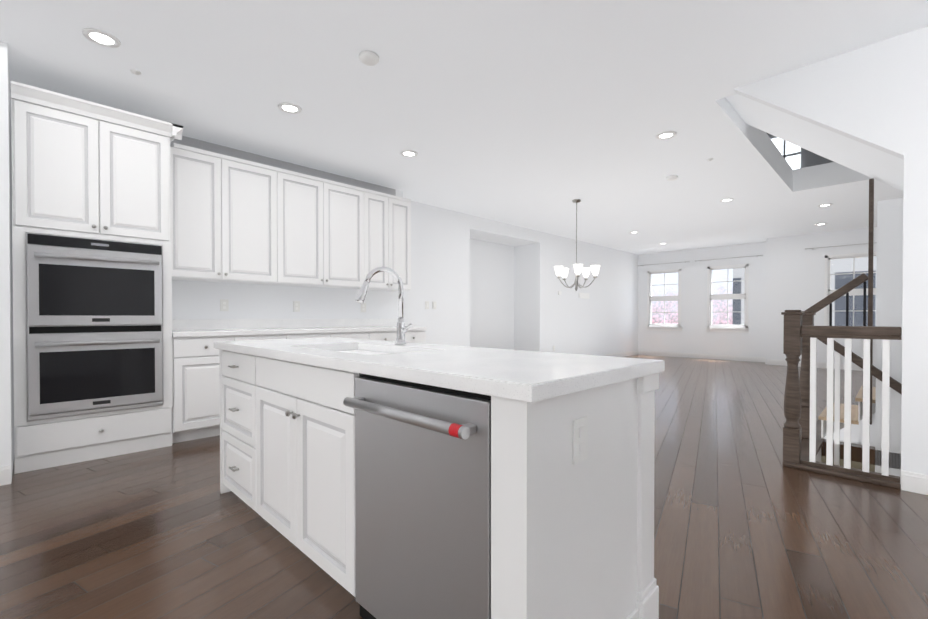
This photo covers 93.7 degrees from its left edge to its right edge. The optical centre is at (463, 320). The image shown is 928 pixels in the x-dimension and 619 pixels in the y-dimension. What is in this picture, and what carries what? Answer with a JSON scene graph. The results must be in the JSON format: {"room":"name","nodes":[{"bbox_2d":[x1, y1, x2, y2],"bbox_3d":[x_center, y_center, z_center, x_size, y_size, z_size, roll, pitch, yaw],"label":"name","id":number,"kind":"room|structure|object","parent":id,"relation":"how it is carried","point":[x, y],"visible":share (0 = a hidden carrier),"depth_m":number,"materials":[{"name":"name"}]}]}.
{"room":"kitchen","nodes":[
{"label":"kitchen","id":0,"kind":"room"},
{"bbox_2d":[0,41,637,481],"bbox_3d":[-0.535,-0.384,6.379,1.890,2.750,15.500,1,1,45],"label":"wall","id":1,"kind":"structure","parent":0,"point":[482,283],"depth_m":7.09,"materials":[{"name":"white paint"}]},
{"bbox_2d":[170,143,225,281],"bbox_3d":[-2.520,-0.958,3.986,0.346,1.160,0.446,1,1,45],"label":"upper cabinet","id":2,"kind":"object","parent":1,"relation":"attached to","point":[198,239],"depth_m":3.88,"materials":[{"name":"white wood"}]},
{"bbox_2d":[220,299,228,310],"bbox_3d":[-2.399,-0.151,4.357,0.009,0.118,0.075,1,1,45],"label":"outlet","id":3,"kind":"object","parent":1,"relation":"attached to","point":[224,304],"visible":1,"depth_m":4.35,"materials":[{"name":"white plastic"}]},
{"bbox_2d":[222,154,277,284],"bbox_3d":[-2.183,-0.961,4.323,0.346,1.160,0.509,1,1,45],"label":"upper cabinet","id":4,"kind":"object","parent":1,"relation":"attached to","point":[235,220],"depth_m":4.20,"materials":[{"name":"white wood"}]},
{"bbox_2d":[172,319,395,330],"bbox_3d":[-1.853,0.034,4.894,0.019,0.100,2.662,1,1,45],"label":"backsplash","id":5,"kind":"structure","parent":1,"relation":"attached to","point":[177,324],"depth_m":4.67,"materials":[{"name":"white tile"}]},
{"bbox_2d":[293,301,299,311],"bbox_3d":[-1.877,-0.155,4.880,0.009,0.118,0.075,1,1,45],"label":"outlet","id":6,"kind":"object","parent":1,"relation":"attached to","point":[296,306],"visible":1,"depth_m":4.87,"materials":[{"name":"white plastic"}]},
{"bbox_2d":[274,168,365,288],"bbox_3d":[-1.648,-0.965,4.859,0.346,1.160,1.006,1,1,45],"label":"upper cabinet","id":7,"kind":"object","parent":1,"relation":"attached to","point":[322,222],"depth_m":4.71,"materials":[{"name":"white wood"}]},
{"bbox_2d":[361,303,365,311],"bbox_3d":[-1.269,-0.161,5.489,0.009,0.118,0.075,1,1,45],"label":"outlet","id":8,"kind":"object","parent":1,"relation":"attached to","point":[363,307],"visible":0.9,"depth_m":5.49,"materials":[{"name":"white plastic"}]},
{"bbox_2d":[366,189,410,290],"bbox_3d":[-1.045,-0.971,5.463,0.346,1.160,0.701,1,1,45],"label":"upper cabinet","id":9,"kind":"object","parent":1,"relation":"attached to","point":[388,217],"depth_m":5.34,"materials":[{"name":"white wood"}]},
{"bbox_2d":[425,301,428,308],"bbox_3d":[-0.562,-0.231,6.619,0.011,0.118,0.075,1,1,45],"label":"light switch","id":10,"kind":"object","parent":1,"relation":"attached to","point":[426,304],"visible":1,"depth_m":6.61,"materials":[{"name":"white plastic"}]},
{"bbox_2d":[0,350,927,494],"bbox_3d":[1.701,0.953,4.164,7.998,0.115,15.489,1,1,45],"label":"baseboard","id":11,"kind":"structure","parent":1,"relation":"attached to","point":[914,482],"depth_m":8.85,"materials":[{"name":"white wood"}]},
{"bbox_2d":[579,293,588,298],"bbox_3d":[2.743,-0.560,9.924,0.012,0.120,0.450,1,1,45],"label":"air vent","id":12,"kind":"object","parent":1,"relation":"in","point":[584,295],"visible":1,"depth_m":9.92,"materials":[{"name":"white plastic"}]},
{"bbox_2d":[0,355,927,618],"bbox_3d":[1.751,1.071,4.180,8.350,0.120,16.000,1,1,45],"label":"floor","id":13,"kind":"structure","parent":0,"point":[748,524],"depth_m":2.09,"materials":[{"name":"brown wood"}]},
{"bbox_2d":[11,80,182,473],"bbox_3d":[-2.829,-0.273,3.403,0.742,2.582,0.964,1,1,45],"label":"tall cabinet","id":14,"kind":"object","parent":13,"relation":"on","point":[92,273],"visible":1,"depth_m":3.13,"materials":[{"name":"white wood"}]},
{"bbox_2d":[26,233,162,420],"bbox_3d":[-2.744,0.041,3.268,0.426,1.265,0.760,1,1,45],"label":"double oven","id":15,"kind":"object","parent":14,"relation":"in","point":[94,304],"depth_m":3.13,"materials":[{"name":"silver metal"}]},
{"bbox_2d":[172,335,235,442],"bbox_3d":[-2.412,0.574,3.903,0.636,0.878,0.463,1,1,45],"label":"base cabinet","id":16,"kind":"object","parent":13,"relation":"on","point":[195,386],"depth_m":3.64,"materials":[{"name":"white wood"}]},
{"bbox_2d":[172,327,426,338],"bbox_3d":[-1.630,0.106,4.672,0.650,0.040,2.662,1,1,45],"label":"countertop","id":17,"kind":"structure","parent":16,"relation":"on","point":[227,330],"depth_m":4.28,"materials":[{"name":"white stone"}]},
{"bbox_2d":[236,335,287,340],"bbox_3d":[-2.086,0.571,4.229,0.636,0.878,0.459,1,1,45],"label":"base cabinet","id":18,"kind":"object","parent":13,"relation":"on","point":[238,337],"depth_m":3.99,"materials":[{"name":"white wood"}]},
{"bbox_2d":[288,335,331,338],"bbox_3d":[-1.762,0.568,4.554,0.636,0.878,0.459,1,1,45],"label":"base cabinet","id":19,"kind":"object","parent":13,"relation":"on","point":[289,336],"depth_m":4.31,"materials":[{"name":"white"}]},
{"bbox_2d":[332,331,371,339],"bbox_3d":[-1.437,0.566,4.878,0.636,0.878,0.459,1,1,45],"label":"base cabinet","id":20,"kind":"object","parent":13,"relation":"on","point":[366,335],"depth_m":4.69,"materials":[{"name":"white"}]},
{"bbox_2d":[372,331,396,341],"bbox_3d":[-1.131,0.563,5.185,0.636,0.878,0.409,1,1,45],"label":"base cabinet","id":21,"kind":"object","parent":13,"relation":"on","point":[376,335],"depth_m":4.96,"materials":[{"name":"white wood"}]},
{"bbox_2d":[405,331,425,343],"bbox_3d":[-0.840,0.560,5.476,0.636,0.878,0.413,1,1,45],"label":"base cabinet","id":22,"kind":"object","parent":13,"relation":"on","point":[410,336],"depth_m":5.29,"materials":[{"name":"white"}]},
{"bbox_2d":[214,347,664,618],"bbox_3d":[-0.414,0.600,2.007,2.272,0.860,0.784,1,1,45],"label":"kitchen island","id":23,"kind":"object","parent":13,"relation":"on","point":[400,478],"depth_m":1.29,"materials":[{"name":"white wood"}]},
{"bbox_2d":[343,373,490,618],"bbox_3d":[-0.157,0.608,1.289,0.625,0.856,0.131,1,1,45],"label":"dishwasher","id":24,"kind":"object","parent":23,"relation":"in","point":[422,449],"depth_m":1.25,"materials":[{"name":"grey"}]},
{"bbox_2d":[214,337,664,394],"bbox_3d":[-0.396,0.150,2.020,2.282,0.040,0.750,1,1,45],"label":"island countertop","id":25,"kind":"structure","parent":23,"relation":"on","point":[516,372],"depth_m":1.42,"materials":[{"name":"white stone"}]},
{"bbox_2d":[355,267,411,343],"bbox_3d":[-0.400,-0.076,2.242,0.183,0.407,0.272,1,1,45],"label":"faucet","id":26,"kind":"object","parent":25,"relation":"on","point":[401,329],"depth_m":2.30,"materials":[{"name":"silver metal"}]},
{"bbox_2d":[781,178,901,488],"bbox_3d":[3.684,0.807,2.964,2.278,3.848,1.935,1,1,45],"label":"staircase","id":27,"kind":"structure","parent":13,"relation":"on","point":[847,423],"depth_m":3.01,"materials":[{"name":"brown wood"}]},
{"bbox_2d":[0,0,927,254],"bbox_3d":[1.751,-1.889,4.154,8.350,0.300,16.000,1,1,45],"label":"ceiling","id":28,"kind":"structure","parent":0,"point":[539,115],"depth_m":3.28,"materials":[{"name":"white paint"}]},
{"bbox_2d":[82,28,120,47],"bbox_3d":[-2.212,-1.720,2.657,0.184,0.009,0.184,1,1,45],"label":"recessed light","id":29,"kind":"object","parent":28,"relation":"in","point":[101,37],"visible":1,"depth_m":2.65,"materials":[{"name":"white glass"}]},
{"bbox_2d":[130,69,140,74],"bbox_3d":[-2.283,-1.720,3.025,0.064,0.017,0.062,1,1,45],"label":"sprinkler","id":30,"kind":"object","parent":28,"relation":"attached to","point":[135,72],"visible":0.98,"depth_m":3.01,"materials":[{"name":"white plastic"}]},
{"bbox_2d":[278,102,301,113],"bbox_3d":[-1.420,-1.728,3.548,0.184,0.009,0.184,1,1,45],"label":"recessed light","id":31,"kind":"object","parent":28,"relation":"in","point":[290,108],"visible":0.96,"depth_m":3.54,"materials":[{"name":"white"}]},
{"bbox_2d":[359,51,378,65],"bbox_3d":[-0.621,-1.710,2.849,0.130,0.034,0.130,1,1,45],"label":"smoke detector","id":32,"kind":"object","parent":28,"relation":"attached to","point":[369,58],"visible":0.98,"depth_m":2.82,"materials":[{"name":"white plastic"}]},
{"bbox_2d":[400,150,417,156],"bbox_3d":[-0.572,-1.737,4.539,0.184,0.009,0.184,1,1,45],"label":"recessed light","id":33,"kind":"object","parent":28,"relation":"in","point":[408,153],"visible":0.98,"depth_m":4.53,"materials":[{"name":"white"}]},
{"bbox_2d":[554,199,599,290],"bbox_3d":[1.665,-1.093,6.387,0.654,1.329,0.631,1,1,45],"label":"chandelier","id":34,"kind":"object","parent":28,"relation":"hanging from","point":[563,272],"visible":1,"depth_m":6.33,"materials":[{"name":"silver metal"}]},
{"bbox_2d":[656,131,676,139],"bbox_3d":[1.896,-1.733,4.081,0.184,0.009,0.184,1,1,45],"label":"recessed light","id":35,"kind":"object","parent":28,"relation":"in","point":[665,135],"visible":0.96,"depth_m":4.08,"materials":[{"name":"white glass"}]},
{"bbox_2d":[666,175,677,180],"bbox_3d":[2.538,-1.731,5.305,0.130,0.034,0.130,1,1,45],"label":"smoke detector","id":36,"kind":"object","parent":28,"relation":"attached to","point":[672,178],"visible":1,"depth_m":5.27,"materials":[{"name":"white plastic"}]},
{"bbox_2d":[720,198,733,201],"bbox_3d":[3.839,-1.753,6.352,0.184,0.009,0.184,1,1,45],"label":"recessed light","id":37,"kind":"object","parent":28,"relation":"in","point":[727,200],"visible":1,"depth_m":6.35,"materials":[{"name":"white glass"}]},
{"bbox_2d":[818,204,832,206],"bbox_3d":[5.514,-1.756,6.643,0.184,0.009,0.184,1,1,45],"label":"recessed light","id":38,"kind":"object","parent":28,"relation":"in","point":[823,205],"visible":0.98,"depth_m":6.65,"materials":[{"name":"white"}]},
{"bbox_2d":[638,227,876,365],"bbox_3d":[7.284,-0.410,9.283,7.590,2.750,0.660,1,1,45],"label":"wall","id":39,"kind":"structure","parent":0,"point":[786,272],"depth_m":10.02,"materials":[{"name":"white paint"}]},
{"bbox_2d":[638,261,689,265],"bbox_3d":[5.250,-1.494,11.482,1.338,0.044,0.086,1,1,45],"label":"curtain rod","id":40,"kind":"object","parent":39,"relation":"attached to","point":[664,263],"visible":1,"depth_m":11.42,"materials":[{"name":"grey metal"}]},
{"bbox_2d":[646,269,681,330],"bbox_3d":[5.312,-0.530,11.538,0.930,1.610,0.135,1,1,45],"label":"window","id":41,"kind":"structure","parent":39,"relation":"in","point":[664,326],"depth_m":11.54,"materials":[{"name":"white"}]},
{"bbox_2d":[705,264,749,332],"bbox_3d":[6.359,-0.520,10.492,0.930,1.610,0.135,1,1,45],"label":"window","id":42,"kind":"structure","parent":39,"relation":"in","point":[724,327],"depth_m":10.50,"materials":[{"name":"white"}]},
{"bbox_2d":[695,255,762,261],"bbox_3d":[6.311,-1.485,10.422,1.438,0.044,0.086,1,1,45],"label":"curtain rod","id":43,"kind":"object","parent":39,"relation":"attached to","point":[728,258],"visible":1,"depth_m":10.40,"materials":[{"name":"grey metal"}]},
{"bbox_2d":[805,242,876,249],"bbox_3d":[7.567,-1.467,8.460,1.488,0.044,0.086,1,1,45],"label":"curtain rod","id":44,"kind":"object","parent":39,"relation":"attached to","point":[836,246],"visible":0.46,"depth_m":8.62,"materials":[{"name":"grey metal"}]},
{"bbox_2d":[824,252,876,325],"bbox_3d":[7.629,-0.503,8.517,0.940,1.610,0.135,1,1,45],"label":"window","id":45,"kind":"structure","parent":39,"relation":"in","point":[827,286],"depth_m":8.62,"materials":[{"name":"white"}]},
{"bbox_2d":[767,133,833,167],"bbox_3d":[7.447,-3.336,9.420,7.350,2.500,0.120,1,1,45],"label":"wall","id":46,"kind":"structure","parent":0,"point":[808,158],"depth_m":9.35,"materials":[{"name":"grey paint"}]},
{"bbox_2d":[771,138,800,169],"bbox_3d":[7.102,-3.638,9.638,0.590,0.900,0.045,1,1,45],"label":"window","id":47,"kind":"structure","parent":46,"relation":"in","point":[790,152],"depth_m":9.58,"materials":[{"name":"white"}]},
{"bbox_2d":[725,94,903,190],"bbox_3d":[3.134,-1.018,2.964,2.300,2.063,0.960,1,1,45],"label":"ceiling soffit","id":48,"kind":"structure","parent":0,"point":[875,163],"depth_m":3.31,"materials":[{"name":"white paint"}]},
{"bbox_2d":[734,26,927,474],"bbox_3d":[3.166,0.503,2.196,3.151,4.450,0.100,1,1,45],"label":"wall","id":49,"kind":"structure","parent":0,"point":[874,95],"depth_m":2.63,"materials":[{"name":"white paint"}]},
{"bbox_2d":[875,198,902,483],"bbox_3d":[3.760,0.896,2.963,1.390,3.650,0.100,1,1,45],"label":"wall","id":50,"kind":"structure","parent":0,"point":[889,290],"depth_m":3.35,"materials":[{"name":"white paint"}]},
{"label":"outside","id":51,"kind":"structure","parent":0,"visible":0},
{"bbox_2d":[651,269,732,324],"bbox_3d":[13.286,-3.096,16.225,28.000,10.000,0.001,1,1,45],"label":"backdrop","id":52,"kind":"structure","parent":51,"point":[717,312],"depth_m":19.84,"materials":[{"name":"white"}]},
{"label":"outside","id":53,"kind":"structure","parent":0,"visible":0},
{"bbox_2d":[733,256,876,325],"bbox_3d":[12.086,-2.076,13.899,5.400,8.000,3.000,1,1,45],"label":"neighbouring house","id":54,"kind":"structure","parent":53,"point":[835,264],"depth_m":12.76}
]}

